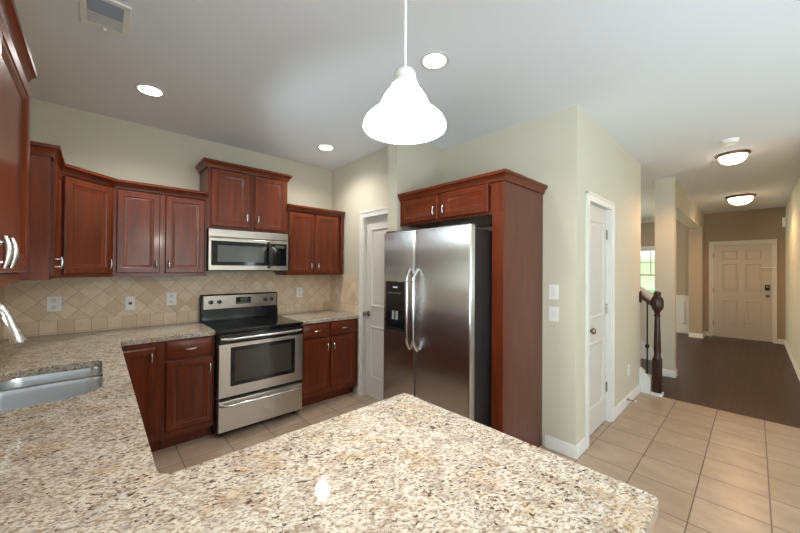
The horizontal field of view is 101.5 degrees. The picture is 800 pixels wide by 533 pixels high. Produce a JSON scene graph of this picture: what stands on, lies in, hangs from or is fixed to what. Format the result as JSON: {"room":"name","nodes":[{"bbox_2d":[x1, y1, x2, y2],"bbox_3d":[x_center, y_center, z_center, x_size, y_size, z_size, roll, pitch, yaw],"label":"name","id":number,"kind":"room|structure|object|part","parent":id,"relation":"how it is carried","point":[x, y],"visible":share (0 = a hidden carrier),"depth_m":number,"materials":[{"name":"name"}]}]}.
{"room":"kitchen","nodes":[
{"label":"kitchen","id":0,"kind":"room"},
{"bbox_2d":[8,98,331,338],"bbox_3d":[-1.909,0.093,3.423,2.870,2.735,0.120,1,-1,-43],"label":"wall","id":1,"kind":"structure","parent":0,"point":[101,144],"depth_m":2.98,"materials":[{"name":"beige paint"}]},
{"bbox_2d":[56,164,116,277],"bbox_3d":[-2.472,-0.306,2.387,0.628,0.768,0.638,1,-1,-43],"label":"upper cabinet","id":2,"kind":"object","parent":1,"relation":"attached to","point":[87,197],"visible":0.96,"depth_m":2.36,"materials":[{"name":"brown wood"}]},
{"bbox_3d":[-2.248,-0.655,2.377,0.040,0.067,0.410,0,0,2],"label":"crown moulding","id":3,"kind":"part","parent":2,"relation":"part of","materials":[{"name":"brown wood"}]},
{"bbox_3d":[-2.228,-0.020,2.516,0.036,0.074,0.015,0,0,2],"label":"handle","id":4,"kind":"part","parent":2,"relation":"part of","materials":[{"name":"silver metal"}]},
{"bbox_2d":[113,179,207,276],"bbox_3d":[-2.113,-0.300,2.897,0.649,0.768,0.376,1,-1,-43],"label":"upper cabinet","id":5,"kind":"object","parent":1,"relation":"attached to","point":[159,230],"visible":0.98,"depth_m":2.75,"materials":[{"name":"brown wood"}]},
{"bbox_3d":[-2.138,-0.276,2.680,0.278,0.660,0.021,1,-1,-43],"label":"door","id":6,"kind":"part","parent":5,"relation":"part of","materials":[{"name":"brown wood"}]},
{"bbox_3d":[-2.008,-0.651,2.788,0.649,0.067,0.040,1,-1,-43],"label":"crown moulding","id":7,"kind":"part","parent":5,"relation":"part of","materials":[{"name":"brown wood"}]},
{"bbox_3d":[-1.900,-0.273,2.899,0.295,0.660,0.021,1,-1,-43],"label":"door","id":8,"kind":"part","parent":5,"relation":"part of","materials":[{"name":"brown wood"}]},
{"bbox_2d":[4,272,330,338],"bbox_3d":[-1.910,0.303,3.333,2.730,0.485,0.010,1,-1,-43],"label":"tile backsplash","id":9,"kind":"structure","parent":1,"relation":"attached to","point":[87,303],"depth_m":2.92,"materials":[{"name":"tile"}]},
{"bbox_2d":[46,296,61,311],"bbox_3d":[-2.721,0.294,2.572,0.082,0.118,0.008,1,-1,-43],"label":"outlet","id":10,"kind":"object","parent":9,"relation":"attached to","point":[53,303],"visible":1,"depth_m":2.57,"materials":[{"name":"white plastic"}]},
{"bbox_2d":[51,298,56,302],"bbox_3d":[-2.720,0.267,2.571,0.034,0.038,0.002,1,-1,-43],"label":"receptacle","id":11,"kind":"object","parent":10,"relation":"attached to","point":[53,300],"depth_m":2.57,"materials":[{"name":"white plastic"}]},
{"bbox_2d":[51,305,56,309],"bbox_3d":[-2.720,0.321,2.570,0.034,0.038,0.002,1,-1,-43],"label":"receptacle","id":12,"kind":"object","parent":10,"relation":"attached to","point":[53,307],"depth_m":2.57,"materials":[{"name":"white plastic"}]},
{"bbox_2d":[125,297,134,309],"bbox_3d":[-2.381,0.326,2.887,0.068,0.118,0.007,1,-1,-43],"label":"phone jack","id":13,"kind":"object","parent":9,"relation":"attached to","point":[129,301],"visible":1,"depth_m":2.88,"materials":[{"name":"white plastic"}]},
{"bbox_2d":[166,293,175,304],"bbox_3d":[-2.160,0.307,3.090,0.078,0.118,0.008,1,-1,-43],"label":"outlet","id":14,"kind":"object","parent":9,"relation":"attached to","point":[170,297],"visible":1,"depth_m":3.09,"materials":[{"name":"white plastic"}]},
{"bbox_2d":[297,288,301,296],"bbox_3d":[-1.216,0.314,3.962,0.072,0.118,0.008,1,-1,-43],"label":"outlet","id":15,"kind":"object","parent":9,"relation":"attached to","point":[299,290],"visible":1,"depth_m":3.96,"materials":[{"name":"white plastic"}]},
{"bbox_2d":[195,157,292,233],"bbox_3d":[-1.590,-0.668,3.377,0.842,0.638,0.380,1,-1,-43],"label":"upper cabinet","id":16,"kind":"object","parent":1,"relation":"attached to","point":[240,197],"visible":0.95,"depth_m":3.22,"materials":[{"name":"brown wood"}]},
{"bbox_3d":[-1.626,-0.646,3.147,0.336,0.537,0.021,1,-1,-43],"label":"door","id":17,"kind":"part","parent":16,"relation":"part of","materials":[{"name":"brown wood"}]},
{"bbox_3d":[-1.593,-0.954,3.385,0.842,0.067,0.362,1,-1,-43],"label":"crown moulding","id":18,"kind":"part","parent":16,"relation":"part of","materials":[{"name":"brown wood"}]},
{"bbox_3d":[-1.346,-0.642,3.406,0.320,0.537,0.021,1,-1,-43],"label":"door","id":19,"kind":"part","parent":16,"relation":"part of","materials":[{"name":"brown wood"}]},
{"bbox_2d":[206,228,287,272],"bbox_3d":[-1.577,-0.144,3.356,0.754,0.409,0.408,1,-1,-43],"label":"microwave","id":20,"kind":"object","parent":1,"relation":"attached to","point":[227,250],"visible":0.96,"depth_m":3.20,"materials":[{"name":"silver metal"}]},
{"bbox_3d":[-1.542,-0.114,3.186,0.575,0.304,0.016,1,-1,-43],"label":"door","id":21,"kind":"part","parent":20,"relation":"part of","materials":[{"name":"silver metal"}]},
{"bbox_3d":[-1.528,-0.123,3.187,0.552,0.230,0.004,1,-1,-43],"label":"door glass","id":22,"kind":"part","parent":20,"relation":"part of","materials":[{"name":"black glass"}]},
{"bbox_3d":[-1.333,-0.116,3.341,0.023,0.272,0.056,1,-1,-43],"label":"handle","id":23,"kind":"part","parent":20,"relation":"part of","materials":[{"name":"black plastic"}]},
{"bbox_3d":[-1.264,-0.111,3.442,0.176,0.304,0.016,1,-1,-43],"label":"control panel","id":24,"kind":"part","parent":20,"relation":"part of","materials":[{"name":"silver metal"}]},
{"bbox_2d":[275,204,344,274],"bbox_3d":[-1.050,-0.286,3.878,0.715,0.768,0.376,1,-1,-43],"label":"upper cabinet","id":25,"kind":"object","parent":1,"relation":"attached to","point":[315,235],"visible":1,"depth_m":3.75,"materials":[{"name":"brown wood"}]},
{"bbox_3d":[-1.100,-0.262,3.638,0.278,0.660,0.021,1,-1,-43],"label":"door","id":26,"kind":"part","parent":25,"relation":"part of","materials":[{"name":"brown wood"}]},
{"bbox_3d":[-0.945,-0.637,3.769,0.715,0.067,0.040,1,-1,-43],"label":"crown moulding","id":27,"kind":"part","parent":25,"relation":"part of","materials":[{"name":"brown wood"}]},
{"bbox_3d":[-0.858,-0.259,3.861,0.305,0.660,0.021,1,-1,-43],"label":"door","id":28,"kind":"part","parent":25,"relation":"part of","materials":[{"name":"brown wood"}]},
{"bbox_2d":[331,147,387,391],"bbox_3d":[-0.400,0.106,3.816,0.120,2.735,1.350,1,-1,-43],"label":"wall","id":29,"kind":"structure","parent":0,"point":[360,185],"depth_m":3.85,"materials":[{"name":"beige paint"}]},
{"bbox_2d":[330,275,358,314],"bbox_3d":[-0.685,0.330,4.025,0.010,0.457,0.634,1,-1,-43],"label":"tile backsplash","id":30,"kind":"structure","parent":29,"relation":"attached to","point":[344,296],"depth_m":4.00,"materials":[{"name":"tile"}]},
{"bbox_2d":[358,207,387,400],"bbox_3d":[-0.211,0.425,3.576,0.161,2.097,0.648,1,-1,-43],"label":"door","id":31,"kind":"structure","parent":29,"relation":"in","point":[373,224],"depth_m":3.67,"materials":[{"name":"white paint"}]},
{"bbox_3d":[-0.384,0.533,3.699,0.076,0.064,0.064,1,-1,-43],"label":"handle","id":32,"kind":"part","parent":31,"relation":"part of","materials":[{"name":"silver metal"}]},
{"bbox_2d":[14,0,799,218],"bbox_3d":[3.407,-1.278,3.349,10.795,0.080,8.140,1,-1,-43],"label":"ceiling","id":33,"kind":"structure","parent":0,"point":[669,81],"depth_m":2.13,"materials":[{"name":"white paint"}]},
{"bbox_2d":[79,0,131,38],"bbox_3d":[-1.496,-1.271,1.661,0.190,0.024,0.290,1,-1,-43],"label":"ceiling vent","id":34,"kind":"object","parent":33,"relation":"in","point":[112,16],"visible":1,"depth_m":1.66,"materials":[{"name":"white metal"}]},
{"bbox_2d":[134,83,165,96],"bbox_3d":[-1.814,-1.276,2.374,0.184,0.008,0.184,1,-1,-43],"label":"recessed light","id":35,"kind":"object","parent":33,"relation":"in","point":[147,89],"visible":1,"depth_m":2.37,"materials":[{"name":"white glass"}]},
{"bbox_2d":[317,144,334,150],"bbox_3d":[-0.787,-1.262,3.473,0.184,0.008,0.184,1,-1,-43],"label":"recessed light","id":36,"kind":"object","parent":33,"relation":"in","point":[326,147],"visible":1,"depth_m":3.46,"materials":[{"name":"white glass"}]},
{"bbox_2d":[363,0,445,143],"bbox_3d":[0.017,-0.845,0.985,0.246,0.864,0.246,1,-1,-43],"label":"pendant lamp","id":37,"kind":"object","parent":33,"relation":"hanging from","point":[404,114],"visible":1,"depth_m":0.98,"materials":[{"name":"white glass"}]},
{"bbox_3d":[0.014,-0.476,0.982,0.246,0.126,0.246,1,-1,-43],"label":"lamp shade","id":38,"kind":"part","parent":37,"relation":"part of","materials":[{"name":"white glass"}]},
{"bbox_3d":[0.014,-0.482,0.982,0.062,0.101,0.062,1,-1,-43],"label":"bulb","id":39,"kind":"part","parent":37,"relation":"part of","materials":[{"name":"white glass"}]},
{"bbox_3d":[0.017,-0.922,0.985,0.010,0.680,0.010,1,-1,-43],"label":"rod","id":40,"kind":"part","parent":37,"relation":"part of","materials":[{"name":"white metal"}]},
{"bbox_2d":[420,51,449,69],"bbox_3d":[0.213,-1.265,2.014,0.184,0.008,0.184,1,-1,-43],"label":"recessed light","id":41,"kind":"object","parent":33,"relation":"in","point":[431,60],"visible":1,"depth_m":2.00,"materials":[{"name":"white glass"}]},
{"bbox_2d":[720,137,739,145],"bbox_3d":[3.235,-1.219,3.207,0.136,0.042,0.135,1,-1,-43],"label":"smoke detector","id":42,"kind":"object","parent":33,"relation":"attached to","point":[730,141],"visible":1,"depth_m":3.17,"materials":[{"name":"white plastic"}]},
{"bbox_2d":[715,149,750,165],"bbox_3d":[3.647,-1.171,3.585,0.279,0.127,0.279,1,-1,-43],"label":"flush light","id":43,"kind":"object","parent":33,"relation":"attached to","point":[736,156],"visible":1,"depth_m":3.52,"materials":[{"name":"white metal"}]},
{"bbox_3d":[3.647,-1.165,3.585,0.230,0.089,0.230,1,-1,-43],"label":"lamp shade","id":44,"kind":"part","parent":43,"relation":"part of","materials":[{"name":"white glass"}]},
{"bbox_2d":[725,193,756,205],"bbox_3d":[5.814,-1.120,5.586,0.374,0.170,0.374,1,-1,-43],"label":"flush light","id":45,"kind":"object","parent":33,"relation":"attached to","point":[740,199],"visible":1,"depth_m":5.50,"materials":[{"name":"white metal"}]},
{"bbox_3d":[5.814,-1.113,5.586,0.308,0.120,0.308,1,-1,-43],"label":"lamp shade","id":46,"kind":"part","parent":45,"relation":"part of","materials":[{"name":"white glass"}]},
{"bbox_2d":[388,142,442,231],"bbox_3d":[0.212,0.108,3.373,0.790,2.735,0.130,1,-1,-43],"label":"wall","id":47,"kind":"structure","parent":0,"point":[411,167],"depth_m":3.17,"materials":[{"name":"beige paint"}]},
{"bbox_2d":[152,332,799,532],"bbox_3d":[3.387,1.527,3.330,10.795,0.060,8.140,1,-1,-43],"label":"floor","id":48,"kind":"structure","parent":0,"point":[708,470],"depth_m":2.77,"materials":[{"name":"tile"}]},
{"bbox_2d":[121,341,162,451],"bbox_3d":[-2.144,1.016,2.659,0.278,0.876,0.680,1,-1,-43],"label":"base cabinet","id":49,"kind":"object","parent":48,"relation":"on","point":[144,362],"visible":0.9,"depth_m":2.47,"materials":[{"name":"brown wood"}]},
{"bbox_3d":[-1.959,0.958,2.429,0.227,0.672,0.021,1,-1,-43],"label":"door","id":50,"kind":"part","parent":49,"relation":"part of","materials":[{"name":"brown wood"}]},
{"bbox_2d":[160,335,214,448],"bbox_3d":[-1.910,1.019,2.876,0.359,0.876,0.680,1,-1,-43],"label":"base cabinet","id":51,"kind":"object","parent":48,"relation":"on","point":[188,363],"visible":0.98,"depth_m":2.65,"materials":[{"name":"brown wood"}]},
{"bbox_3d":[-1.708,1.024,2.661,0.327,0.545,0.021,1,-1,-43],"label":"door","id":52,"kind":"part","parent":51,"relation":"part of","materials":[{"name":"brown wood"}]},
{"bbox_3d":[-1.706,0.663,2.663,0.327,0.144,0.020,1,-1,-43],"label":"drawer","id":53,"kind":"part","parent":51,"relation":"part of","materials":[{"name":"brown wood"}]},
{"bbox_2d":[199,292,302,435],"bbox_3d":[-1.458,0.873,3.221,0.768,1.180,0.748,1,-1,-43],"label":"electric range","id":54,"kind":"object","parent":48,"relation":"on","point":[258,350],"visible":0.94,"depth_m":3.01,"materials":[{"name":"silver metal"}]},
{"bbox_3d":[-1.668,0.364,3.462,0.726,0.136,0.014,1,-1,-43],"label":"control panel","id":55,"kind":"part","parent":54,"relation":"part of","materials":[{"name":"silver metal"}]},
{"bbox_2d":[200,315,302,334],"bbox_3d":[-1.459,0.562,3.226,0.768,0.031,0.630,1,-1,-43],"label":"cooktop","id":56,"kind":"object","parent":54,"relation":"in","point":[247,324],"depth_m":3.13,"materials":[{"name":"black glass"}]},
{"bbox_3d":[-1.256,1.274,2.996,0.748,0.260,0.041,1,-1,-43],"label":"storage drawer","id":57,"kind":"part","parent":54,"relation":"part of","materials":[{"name":"silver metal"}]},
{"bbox_3d":[-1.253,0.888,2.998,0.748,0.452,0.041,1,-1,-43],"label":"oven door","id":58,"kind":"part","parent":54,"relation":"part of","materials":[{"name":"silver metal"}]},
{"bbox_3d":[-1.252,0.623,3.000,0.748,0.078,0.041,1,-1,-43],"label":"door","id":59,"kind":"part","parent":54,"relation":"part of","materials":[{"name":"black plastic"}]},
{"bbox_3d":[-1.227,1.177,2.966,0.732,0.022,0.060,1,-1,-43],"label":"handle","id":60,"kind":"part","parent":54,"relation":"part of","materials":[{"name":"metal"}]},
{"bbox_3d":[-1.224,0.618,2.970,0.720,0.022,0.060,1,-1,-43],"label":"handle","id":61,"kind":"part","parent":54,"relation":"part of","materials":[{"name":"metal"}]},
{"bbox_2d":[301,318,356,406],"bbox_3d":[-0.952,1.032,3.760,0.711,0.876,0.680,1,-1,-43],"label":"base cabinet","id":62,"kind":"object","parent":48,"relation":"on","point":[329,349],"visible":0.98,"depth_m":3.54,"materials":[{"name":"brown wood"}]},
{"bbox_3d":[-0.878,0.674,3.428,0.302,0.144,0.020,1,-1,-43],"label":"drawer","id":63,"kind":"part","parent":62,"relation":"part of","materials":[{"name":"brown wood"}]},
{"bbox_3d":[-0.880,1.033,3.425,0.302,0.540,0.021,1,-1,-43],"label":"door","id":64,"kind":"part","parent":62,"relation":"part of","materials":[{"name":"brown wood"}]},
{"bbox_2d":[278,310,358,324],"bbox_3d":[-0.955,0.575,3.776,0.718,0.038,0.634,1,-1,-43],"label":"countertop","id":65,"kind":"structure","parent":62,"relation":"on","point":[310,317],"depth_m":3.69,"materials":[{"name":"stone"}]},
{"bbox_3d":[-0.636,0.677,3.651,0.307,0.144,0.020,1,-1,-43],"label":"drawer","id":66,"kind":"part","parent":62,"relation":"part of","materials":[{"name":"brown wood"}]},
{"bbox_3d":[-0.638,1.036,3.648,0.307,0.540,0.021,1,-1,-43],"label":"door","id":67,"kind":"part","parent":62,"relation":"part of","materials":[{"name":"brown wood"}]},
{"bbox_2d":[383,222,491,427],"bbox_3d":[0.398,0.585,2.749,0.778,1.775,0.912,1,-1,-43],"label":"refrigerator","id":68,"kind":"object","parent":48,"relation":"on","point":[438,280],"visible":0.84,"depth_m":2.38,"materials":[{"name":"silver metal"}]},
{"bbox_3d":[-0.004,0.541,2.739,0.060,1.657,0.382,1,-1,-43],"label":"freezer door","id":69,"kind":"part","parent":68,"relation":"part of","materials":[{"name":"silver metal"}]},
{"bbox_3d":[0.067,0.339,2.591,0.025,0.647,0.071,0,-1,40],"label":"handle","id":70,"kind":"part","parent":68,"relation":"part of","materials":[{"name":"metal"}]},
{"bbox_3d":[0.118,0.339,2.535,0.071,0.647,0.025,1,0,-35],"label":"handle","id":71,"kind":"part","parent":68,"relation":"part of","materials":[{"name":"metal"}]},
{"bbox_3d":[0.308,0.541,2.401,0.060,1.657,0.523,1,-1,-43],"label":"door","id":72,"kind":"part","parent":68,"relation":"part of","materials":[{"name":"silver metal"}]},
{"bbox_2d":[398,168,547,446],"bbox_3d":[0.585,0.402,2.865,0.685,2.145,1.107,1,-1,-43],"label":"tall cabinet","id":73,"kind":"object","parent":48,"relation":"on","point":[508,201],"visible":0.97,"depth_m":2.48,"materials":[{"name":"brown wood"}]},
{"bbox_3d":[0.166,-0.500,2.893,0.021,0.207,0.438,1,-1,-43],"label":"door","id":74,"kind":"part","parent":73,"relation":"part of","materials":[{"name":"brown wood"}]},
{"bbox_3d":[0.496,-0.500,2.535,0.021,0.207,0.432,1,-1,-43],"label":"door","id":75,"kind":"part","parent":73,"relation":"part of","materials":[{"name":"brown wood"}]},
{"bbox_3d":[0.598,-0.637,2.877,0.669,0.067,1.107,1,-1,-43],"label":"crown moulding","id":76,"kind":"part","parent":73,"relation":"part of","materials":[{"name":"brown wood"}]},
{"bbox_3d":[0.954,0.417,2.520,0.610,2.115,0.019,1,-1,-43],"label":"panel","id":77,"kind":"part","parent":73,"relation":"part of","materials":[{"name":"brown wood"}]},
{"bbox_2d":[639,358,662,393],"bbox_3d":[2.597,0.743,4.918,0.979,1.520,2.055,1,-1,-43],"label":"staircase","id":78,"kind":"structure","parent":48,"relation":"on","point":[645,380],"depth_m":3.89,"materials":[{"name":"white paint"}]},
{"bbox_2d":[645,303,649,373],"bbox_3d":[2.937,0.851,3.884,0.044,0.845,0.042,1,-1,-43],"label":"baluster","id":79,"kind":"object","parent":78,"relation":"on","point":[647,346],"visible":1,"depth_m":3.88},
{"bbox_2d":[651,291,663,396],"bbox_3d":[3.000,0.893,3.814,0.120,1.210,0.120,1,-1,-43],"label":"newel post","id":80,"kind":"object","parent":48,"relation":"on","point":[657,302],"visible":1,"depth_m":3.79,"materials":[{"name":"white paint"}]},
{"bbox_2d":[639,291,650,305],"bbox_3d":[2.928,0.377,3.900,0.104,0.168,0.110,1,-1,-43],"label":"handrail","id":81,"kind":"object","parent":80,"relation":"attached to","point":[641,296],"visible":0.99,"depth_m":3.90,"materials":[{"name":"brown wood"}]},
{"bbox_3d":[2.934,0.400,3.892,0.056,0.122,0.091,1,-1,-43],"label":"rail","id":82,"kind":"part","parent":81,"relation":"part of","materials":[{"name":"brown wood"}]},
{"bbox_3d":[-1.539,1.012,1.396,0.656,0.876,2.100,1,-1,-43],"label":"cabinet","id":83,"kind":"object","parent":48,"relation":"on","visible":0},
{"bbox_2d":[0,322,657,532],"bbox_3d":[-1.147,0.559,1.589,1.490,0.038,3.588,1,-1,-43],"label":"countertop","id":84,"kind":"structure","parent":83,"relation":"on","point":[401,463],"depth_m":0.84,"materials":[{"name":"stone"}]},
{"bbox_2d":[0,303,27,345],"bbox_3d":[-1.677,0.331,1.301,0.253,0.404,0.143,1,-1,-43],"label":"kitchen faucet","id":85,"kind":"object","parent":84,"relation":"on","point":[16,336],"visible":1,"depth_m":1.38,"materials":[{"name":"silver metal"}]},
{"bbox_3d":[-1.715,0.281,1.322,0.189,0.305,0.025,1,-1,-43],"label":"spout","id":86,"kind":"part","parent":85,"relation":"part of","materials":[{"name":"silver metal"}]},
{"bbox_2d":[0,367,102,410],"bbox_3d":[-1.643,0.680,1.514,0.416,0.210,0.705,1,-1,-43],"label":"sink","id":87,"kind":"object","parent":84,"relation":"in","point":[27,391],"visible":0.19,"depth_m":1.64,"materials":[{"name":"silver metal"}]},
{"bbox_3d":[-1.806,0.680,1.690,0.416,0.210,0.226,1,-1,-43],"label":"bowl","id":88,"kind":"part","parent":87,"relation":"part of","materials":[{"name":"silver metal"}]},
{"bbox_2d":[443,110,560,445],"bbox_3d":[0.914,0.111,3.107,0.120,2.735,1.215,1,-1,-43],"label":"wall","id":89,"kind":"structure","parent":0,"point":[531,149],"depth_m":2.71,"materials":[{"name":"beige paint"}]},
{"bbox_2d":[549,306,558,321],"bbox_3d":[1.245,0.384,2.650,0.007,0.118,0.078,1,-1,-43],"label":"light switch","id":90,"kind":"object","parent":89,"relation":"attached to","point":[553,311],"visible":1,"depth_m":2.65,"materials":[{"name":"white plastic"}]},
{"bbox_2d":[549,285,558,299],"bbox_3d":[1.246,0.207,2.651,0.007,0.118,0.078,1,-1,-43],"label":"light switch","id":91,"kind":"object","parent":89,"relation":"attached to","point":[553,289],"visible":1,"depth_m":2.65,"materials":[{"name":"white plastic"}]},
{"bbox_2d":[545,435,586,459],"bbox_3d":[1.351,1.431,2.666,0.220,0.095,0.245,1,-1,-43],"label":"baseboard","id":92,"kind":"structure","parent":89,"relation":"attached to","point":[573,451],"depth_m":2.58,"materials":[{"name":"white paint"}]},
{"bbox_2d":[560,105,640,445],"bbox_3d":[2.102,0.120,3.294,2.120,2.735,0.120,1,-1,-43],"label":"wall","id":93,"kind":"structure","parent":0,"point":[592,161],"depth_m":2.65,"materials":[{"name":"beige paint"}]},
{"bbox_2d":[585,191,614,448],"bbox_3d":[1.759,0.435,2.950,0.749,2.097,0.161,1,-1,-43],"label":"door","id":94,"kind":"structure","parent":93,"relation":"in","point":[600,212],"depth_m":2.99,"materials":[{"name":"white paint"}]},
{"bbox_3d":[1.605,0.541,2.750,0.064,0.064,0.076,1,-1,-43],"label":"handle","id":95,"kind":"part","parent":94,"relation":"part of","materials":[{"name":"silver metal"}]},
{"bbox_2d":[614,384,640,419],"bbox_3d":[2.464,1.445,3.537,1.103,0.095,0.015,1,-1,-43],"label":"baseboard","id":96,"kind":"structure","parent":93,"relation":"attached to","point":[624,403],"depth_m":3.50,"materials":[{"name":"white paint"}]},
{"bbox_2d":[641,293,654,348],"bbox_3d":[2.936,0.208,5.398,0.120,2.600,2.050,1,-1,-43],"label":"wall","id":97,"kind":"structure","parent":0,"point":[651,317],"depth_m":4.65,"materials":[{"name":"beige paint"}]},
{"bbox_2d":[641,340,653,359],"bbox_3d":[2.882,0.577,5.348,0.018,1.860,2.050,1,-1,-43],"label":"trim","id":98,"kind":"structure","parent":97,"relation":"attached to","point":[643,348],"depth_m":4.66,"materials":[{"name":"white paint"}]},
{"bbox_2d":[641,286,653,298],"bbox_3d":[2.939,-0.329,5.401,0.170,1.643,2.050,1,-1,-43],"label":"trim","id":99,"kind":"structure","parent":97,"relation":"attached to","point":[647,293],"depth_m":4.67,"materials":[{"name":"white paint"}]},
{"bbox_2d":[655,176,675,370],"bbox_3d":[3.708,0.140,4.569,0.150,2.735,0.215,1,-1,-43],"label":"wall pillar","id":100,"kind":"structure","parent":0,"point":[665,188],"depth_m":4.50,"materials":[{"name":"beige paint"}]},
{"bbox_2d":[662,369,677,377],"bbox_3d":[3.704,1.460,4.555,0.180,0.095,0.230,1,-1,-43],"label":"baseboard","id":101,"kind":"structure","parent":100,"relation":"attached to","point":[665,372],"depth_m":4.46,"materials":[{"name":"white paint"}]},
{"bbox_2d":[676,182,704,229],"bbox_3d":[5.284,-1.024,6.042,4.140,0.365,0.190,1,-1,-43],"label":"wall header","id":102,"kind":"structure","parent":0,"point":[688,213],"depth_m":5.75,"materials":[{"name":"beige paint"}]},
{"bbox_2d":[689,228,704,333],"bbox_3d":[6.609,0.362,7.285,0.480,2.370,0.220,1,-1,-43],"label":"wall","id":103,"kind":"structure","parent":102,"relation":"attached to","point":[696,236],"depth_m":7.13,"materials":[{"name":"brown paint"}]},
{"bbox_2d":[641,207,785,339],"bbox_3d":[6.172,0.182,8.202,0.120,2.735,4.760,1,-1,-43],"label":"wall","id":104,"kind":"structure","parent":0,"point":[757,224],"depth_m":7.04,"materials":[{"name":"brown paint"}]},
{"bbox_2d":[641,246,654,275],"bbox_3d":[6.106,0.277,8.209,0.135,1.555,1.120,1,-1,-43],"label":"window","id":105,"kind":"structure","parent":104,"relation":"in","point":[644,248],"depth_m":8.13,"materials":[{"name":"white paint"}]},
{"bbox_3d":[6.087,0.234,8.192,0.018,1.470,1.080,1,-1,-43],"label":"casing","id":106,"kind":"part","parent":105,"relation":"part of","materials":[{"name":"white paint"}]},
{"bbox_2d":[676,295,688,333],"bbox_3d":[5.634,1.109,8.657,0.035,0.880,3.120,1,-1,-43],"label":"wainscoting","id":107,"kind":"structure","parent":104,"relation":"attached to","point":[682,301],"depth_m":7.63,"materials":[{"name":"white paint"}]},
{"bbox_2d":[689,331,708,337],"bbox_3d":[6.619,1.499,7.246,0.525,0.095,0.235,1,0,-36],"label":"baseboard","id":108,"kind":"structure","parent":104,"relation":"attached to","point":[705,333],"depth_m":7.12,"materials":[{"name":"white paint"}]},
{"bbox_2d":[709,239,776,343],"bbox_3d":[7.273,0.498,6.971,0.166,2.102,0.999,1,-1,-43],"label":"door","id":109,"kind":"structure","parent":104,"relation":"in","point":[742,273],"depth_m":6.94,"materials":[{"name":"white paint"}]},
{"bbox_2d":[785,178,799,369],"bbox_3d":[5.777,0.155,4.679,5.240,2.735,0.120,1,-1,-43],"label":"wall","id":110,"kind":"structure","parent":0,"point":[792,209],"depth_m":5.17,"materials":[{"name":"beige paint"}]},
{"bbox_2d":[782,217,786,226],"bbox_3d":[7.438,-0.854,6.330,0.120,0.180,0.050,1,-1,-43],"label":"door chime","id":111,"kind":"object","parent":110,"relation":"attached to","point":[784,219],"visible":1,"depth_m":6.29,"materials":[{"name":"white plastic"}]},
{"bbox_2d":[777,339,799,380],"bbox_3d":[5.691,1.476,4.754,5.240,0.095,0.107,1,-1,-43],"label":"baseboard","id":112,"kind":"structure","parent":110,"relation":"attached to","point":[779,341],"depth_m":5.38,"materials":[{"name":"white paint"}]},
{"bbox_3d":[-0.406,0.078,-0.409,0.120,2.735,7.790,1,-1,-43],"label":"wall","id":113,"kind":"structure","parent":0,"visible":0},
{"bbox_2d":[0,287,3,340],"bbox_3d":[-1.696,0.303,1.081,0.010,0.457,3.590,1,-1,-43],"label":"tile backsplash","id":114,"kind":"structure","parent":113,"relation":"attached to","point":[1,288],"depth_m":2.35,"materials":[{"name":"tile"}]},
{"bbox_2d":[0,0,36,286],"bbox_3d":[-1.036,-0.318,0.643,0.374,0.748,1.130,1,-1,-43],"label":"upper cabinet","id":115,"kind":"object","parent":113,"relation":"attached to","point":[17,67],"visible":1,"depth_m":0.95,"materials":[{"name":"brown wood"}]},
{"bbox_3d":[-0.888,-0.033,0.728,0.036,0.074,0.015,1,-1,-43],"label":"handle","id":116,"kind":"part","parent":115,"relation":"part of","materials":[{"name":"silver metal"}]},
{"bbox_3d":[-0.939,-0.033,0.784,0.036,0.074,0.015,1,-1,-43],"label":"handle","id":117,"kind":"part","parent":115,"relation":"part of","materials":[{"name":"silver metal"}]},
{"bbox_3d":[-1.043,-0.659,0.637,0.347,0.067,1.130,1,-1,-43],"label":"crown moulding","id":118,"kind":"part","parent":115,"relation":"part of","materials":[{"name":"brown wood"}]},
{"bbox_2d":[20,141,65,279],"bbox_3d":[-2.220,-0.308,1.921,0.366,0.768,0.444,1,-1,-43],"label":"upper cabinet","id":119,"kind":"object","parent":113,"relation":"attached to","point":[45,261],"visible":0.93,"depth_m":1.86,"materials":[{"name":"brown wood"}]},
{"bbox_3d":[-2.224,-0.658,1.918,0.349,0.067,0.444,1,-1,-43],"label":"crown moulding","id":120,"kind":"part","parent":119,"relation":"part of","materials":[{"name":"brown wood"}]},
{"bbox_3d":[-2.129,-0.280,2.024,0.021,0.660,0.356,1,-1,-43],"label":"door","id":121,"kind":"part","parent":119,"relation":"part of","materials":[{"name":"brown wood"}]},
{"bbox_3d":[-2.007,-0.022,1.929,0.036,0.074,0.015,1,-1,-43],"label":"handle","id":122,"kind":"part","parent":119,"relation":"part of","materials":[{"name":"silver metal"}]},
{"bbox_3d":[3.633,0.156,6.943,5.320,2.735,3.165,1,-1,-43],"label":"wall","id":123,"kind":"structure","parent":0,"visible":0},
{"bbox_2d":[641,218,654,222],"bbox_3d":[5.647,-1.141,8.650,0.070,0.090,3.150,1,-1,-43],"label":"trim","id":124,"kind":"structure","parent":123,"relation":"attached to","point":[648,219],"depth_m":8.10,"materials":[{"name":"white paint"}]}
]}

